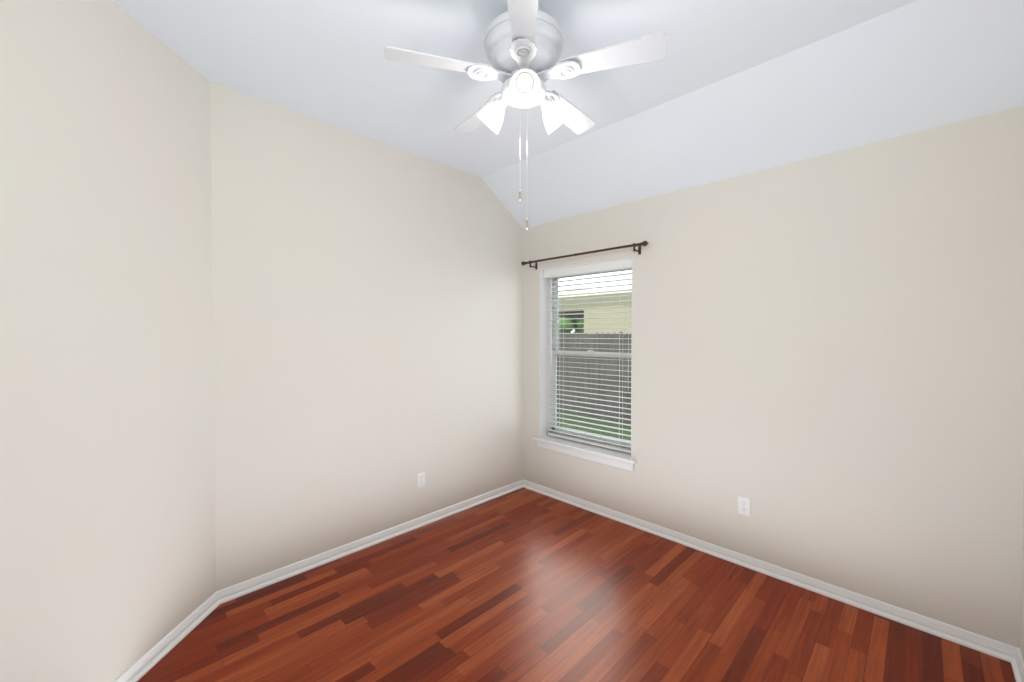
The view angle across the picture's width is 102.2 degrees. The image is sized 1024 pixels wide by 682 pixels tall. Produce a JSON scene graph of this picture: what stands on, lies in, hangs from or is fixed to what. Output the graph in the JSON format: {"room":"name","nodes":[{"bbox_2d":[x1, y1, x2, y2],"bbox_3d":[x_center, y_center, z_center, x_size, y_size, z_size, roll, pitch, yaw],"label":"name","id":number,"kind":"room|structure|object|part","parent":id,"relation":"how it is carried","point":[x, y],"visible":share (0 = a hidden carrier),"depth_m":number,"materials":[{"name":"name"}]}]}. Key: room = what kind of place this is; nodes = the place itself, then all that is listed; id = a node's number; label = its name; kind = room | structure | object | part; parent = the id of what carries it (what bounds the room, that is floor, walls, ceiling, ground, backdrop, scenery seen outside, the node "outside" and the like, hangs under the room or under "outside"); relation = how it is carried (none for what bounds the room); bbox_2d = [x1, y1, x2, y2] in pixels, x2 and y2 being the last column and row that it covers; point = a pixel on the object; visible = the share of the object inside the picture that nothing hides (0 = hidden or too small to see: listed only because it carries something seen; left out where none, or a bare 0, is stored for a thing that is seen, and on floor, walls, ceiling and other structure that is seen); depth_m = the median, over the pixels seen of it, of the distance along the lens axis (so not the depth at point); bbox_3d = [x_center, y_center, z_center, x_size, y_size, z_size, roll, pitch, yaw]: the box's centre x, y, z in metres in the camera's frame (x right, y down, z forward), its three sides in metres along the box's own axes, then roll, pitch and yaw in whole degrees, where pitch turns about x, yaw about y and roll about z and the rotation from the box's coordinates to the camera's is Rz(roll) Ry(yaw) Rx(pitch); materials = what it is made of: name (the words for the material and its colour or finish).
{"room":"empty bedroom","nodes":[
{"label":"empty bedroom","id":0,"kind":"room"},
{"bbox_2d":[0,0,215,681],"bbox_3d":[-1.758,-0.054,1.637,1.030,2.950,1.030,1,1,45],"label":"wall","id":1,"kind":"structure","parent":0,"point":[107,525],"depth_m":1.59,"materials":[{"name":"beige paint"}]},
{"bbox_2d":[113,479,1023,681],"bbox_3d":[0.044,1.387,1.741,3.000,0.064,3.200,1,1,45],"label":"baseboard","id":2,"kind":"structure","parent":1,"relation":"attached to","point":[141,667],"depth_m":2.36,"materials":[{"name":"white"}]},
{"bbox_2d":[210,82,522,590],"bbox_3d":[-0.827,-0.081,3.136,0.240,2.950,2.410,1,1,45],"label":"wall","id":3,"kind":"structure","parent":0,"point":[367,297],"depth_m":2.70,"materials":[{"name":"beige paint"}]},
{"bbox_2d":[417,471,424,488],"bbox_3d":[-0.686,1.050,3.122,0.008,0.115,0.070,1,1,45],"label":"electrical outlet","id":4,"kind":"object","parent":3,"relation":"attached to","point":[420,479],"visible":1,"depth_m":3.12,"materials":[{"name":"white plastic"}]},
{"bbox_2d":[113,0,1023,227],"bbox_3d":[0.044,-1.300,1.693,3.000,0.560,3.200,1,1,45],"label":"ceiling","id":5,"kind":"structure","parent":0,"point":[723,89],"depth_m":2.02,"materials":[{"name":"white paint"}]},
{"bbox_2d":[384,0,665,228],"bbox_3d":[0.056,-0.905,1.727,1.058,0.900,1.045,1,1,45],"label":"ceiling fan","id":6,"kind":"object","parent":5,"relation":"hanging from","point":[523,43],"visible":1,"depth_m":1.60,"materials":[{"name":"white metal"}]},
{"bbox_3d":[0.049,-1.220,1.693,0.327,0.268,0.327,1,1,45],"label":"motor","id":7,"kind":"part","parent":6,"relation":"part of","materials":[{"name":"white metal"}]},
{"bbox_2d":[137,488,1015,681],"bbox_3d":[0.044,1.469,1.742,3.480,0.100,3.680,1,1,45],"label":"floor","id":8,"kind":"structure","parent":0,"point":[523,585],"depth_m":2.08,"materials":[{"name":"laminate"}]},
{"bbox_2d":[523,106,1023,647],"bbox_3d":[1.256,-0.077,2.936,3.480,2.950,0.240,1,1,45],"label":"wall","id":9,"kind":"structure","parent":0,"point":[829,364],"depth_m":2.25,"materials":[{"name":"beige paint"}]},
{"bbox_2d":[521,241,647,269],"bbox_3d":[0.549,-0.684,3.384,1.244,0.074,0.104,1,1,45],"label":"curtain rod","id":10,"kind":"object","parent":9,"relation":"attached to","point":[633,245],"visible":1,"depth_m":3.25,"materials":[{"name":"brown metal"}]},
{"bbox_2d":[533,257,636,470],"bbox_3d":[0.610,0.167,3.475,1.010,1.618,0.174,1,1,45],"label":"window frame","id":11,"kind":"structure","parent":9,"relation":"attached to","point":[610,457],"depth_m":3.70,"materials":[{"name":"white"}]},
{"bbox_2d":[549,269,631,448],"bbox_3d":[0.696,0.121,3.560,0.920,1.528,0.079,1,1,45],"label":"window","id":12,"kind":"structure","parent":9,"relation":"in","point":[556,352],"depth_m":3.70,"materials":[{"name":"white plastic"}]},
{"bbox_2d":[544,258,631,452],"bbox_3d":[0.642,0.117,3.506,0.908,1.514,0.081,1,1,45],"label":"window blinds","id":13,"kind":"object","parent":12,"relation":"attached to","point":[618,265],"visible":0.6,"depth_m":3.48,"materials":[{"name":"white plastic"}]},
{"bbox_2d":[738,496,749,516],"bbox_3d":[1.452,1.034,2.585,0.070,0.115,0.008,1,1,45],"label":"electrical outlet","id":14,"kind":"object","parent":9,"relation":"attached to","point":[743,505],"visible":1,"depth_m":2.58,"materials":[{"name":"white plastic"}]},
{"bbox_2d":[1020,475,1023,660],"bbox_3d":[1.194,-0.035,0.574,0.240,2.950,3.200,1,1,45],"label":"wall","id":15,"kind":"structure","parent":0,"point":[1022,616],"depth_m":1.79,"materials":[{"name":"beige paint"}]},
{"label":"outside","id":16,"kind":"structure","parent":0,"visible":0},
{"bbox_2d":[557,411,630,441],"bbox_3d":[17.821,1.546,18.241,55.000,0.200,44.740,1,1,45],"label":"ground","id":17,"kind":"structure","parent":16,"point":[597,427],"depth_m":7.96,"materials":[{"name":"green plant"}]},
{"bbox_2d":[558,288,585,332],"bbox_3d":[3.107,-0.739,22.747,12.919,4.231,4.301,1,1,45],"label":"trees","id":18,"kind":"object","parent":17,"relation":"on","point":[570,325],"depth_m":20.72,"materials":[{"name":"green plant"}]},
{"bbox_2d":[557,331,631,422],"bbox_3d":[5.176,0.764,5.412,23.099,1.820,0.056,1,1,45],"label":"fence","id":19,"kind":"object","parent":17,"relation":"on","point":[601,363],"depth_m":8.75,"materials":[{"name":"grey wood"}]},
{"bbox_2d":[584,308,631,334],"bbox_3d":[4.453,0.171,14.554,25.180,2.680,0.630,1,1,45],"label":"house wall","id":20,"kind":"structure","parent":17,"relation":"on","point":[624,326],"depth_m":15.03,"materials":[{"name":"beige"}]},
{"bbox_2d":[558,311,583,317],"bbox_3d":[4.920,-1.051,14.421,28.000,0.230,0.230,1,1,45],"label":"beam","id":21,"kind":"structure","parent":20,"relation":"on","point":[572,312],"depth_m":16.75,"materials":[{"name":"grey"}]},
{"bbox_2d":[558,286,631,311],"bbox_3d":[3.043,-1.203,12.527,28.000,0.140,5.600,1,1,45],"label":"roof","id":22,"kind":"structure","parent":20,"relation":"on","point":[601,299],"depth_m":10.69,"materials":[{"name":"beige"}]}
]}

